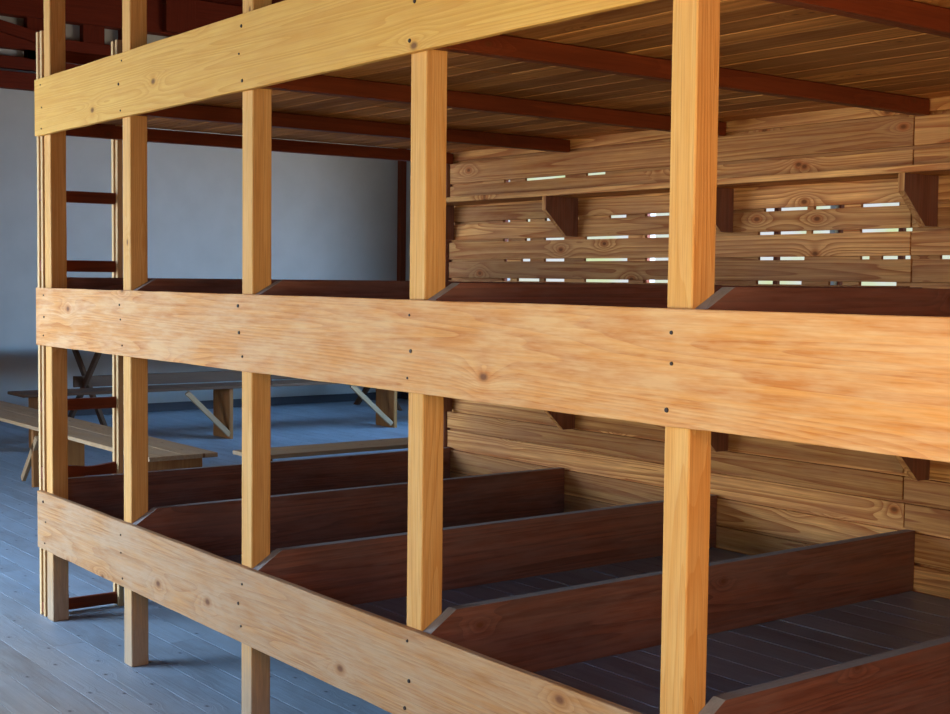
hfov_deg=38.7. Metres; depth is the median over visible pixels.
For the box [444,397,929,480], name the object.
wall shelf
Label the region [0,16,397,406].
wall
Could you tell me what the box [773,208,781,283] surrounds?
window
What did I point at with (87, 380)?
trestle table
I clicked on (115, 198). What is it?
ladder
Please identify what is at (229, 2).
wooden beam
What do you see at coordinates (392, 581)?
bunk bed
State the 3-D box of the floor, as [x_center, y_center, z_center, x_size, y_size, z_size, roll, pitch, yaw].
[-1.118,1.154,7.907,12.613,0.030,16.198,-2,4,-37]
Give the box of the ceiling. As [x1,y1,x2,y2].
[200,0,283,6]
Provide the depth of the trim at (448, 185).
7.60 m
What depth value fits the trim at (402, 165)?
17.93 m
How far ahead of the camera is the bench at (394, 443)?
9.21 m
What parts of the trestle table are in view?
leg, leg, leg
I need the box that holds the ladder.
[36,30,123,616]
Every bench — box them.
[0,401,217,486]
[7,379,396,447]
[233,437,407,460]
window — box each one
[504,180,508,280]
[645,214,650,282]
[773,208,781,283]
[837,202,905,284]
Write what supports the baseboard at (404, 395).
attached to the wall at (408, 173)
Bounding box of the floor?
[0,399,408,713]
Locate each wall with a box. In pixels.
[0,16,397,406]
[406,149,838,284]
[447,96,949,598]
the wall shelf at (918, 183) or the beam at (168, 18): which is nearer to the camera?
the wall shelf at (918, 183)
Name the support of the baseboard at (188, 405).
attached to the wall at (333, 217)
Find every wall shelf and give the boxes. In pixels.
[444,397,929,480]
[446,162,949,239]
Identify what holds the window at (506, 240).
in the wall at (408, 173)
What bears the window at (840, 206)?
in the wall at (408, 173)
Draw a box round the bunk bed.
[34,0,949,713]
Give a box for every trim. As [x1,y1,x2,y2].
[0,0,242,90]
[397,148,406,391]
[443,152,451,446]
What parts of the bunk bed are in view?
post, post, post, rail, rail, post, rail, post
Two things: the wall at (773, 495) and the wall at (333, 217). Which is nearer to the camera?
the wall at (773, 495)
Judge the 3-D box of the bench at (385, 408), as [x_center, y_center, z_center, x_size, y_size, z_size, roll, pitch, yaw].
[-1.965,0.519,13.933,5.520,0.530,0.432,-2,4,-37]
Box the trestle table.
[36,344,401,425]
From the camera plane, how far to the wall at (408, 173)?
17.91 m
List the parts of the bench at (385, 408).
leg, leg, leg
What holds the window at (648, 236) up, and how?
in the wall at (408, 173)
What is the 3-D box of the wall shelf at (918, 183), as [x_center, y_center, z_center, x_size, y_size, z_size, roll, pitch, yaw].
[1.452,-0.615,5.304,0.225,0.216,5.540,-2,4,-37]
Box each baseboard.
[68,391,400,415]
[401,392,408,399]
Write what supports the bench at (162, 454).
on the floor
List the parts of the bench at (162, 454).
leg, leg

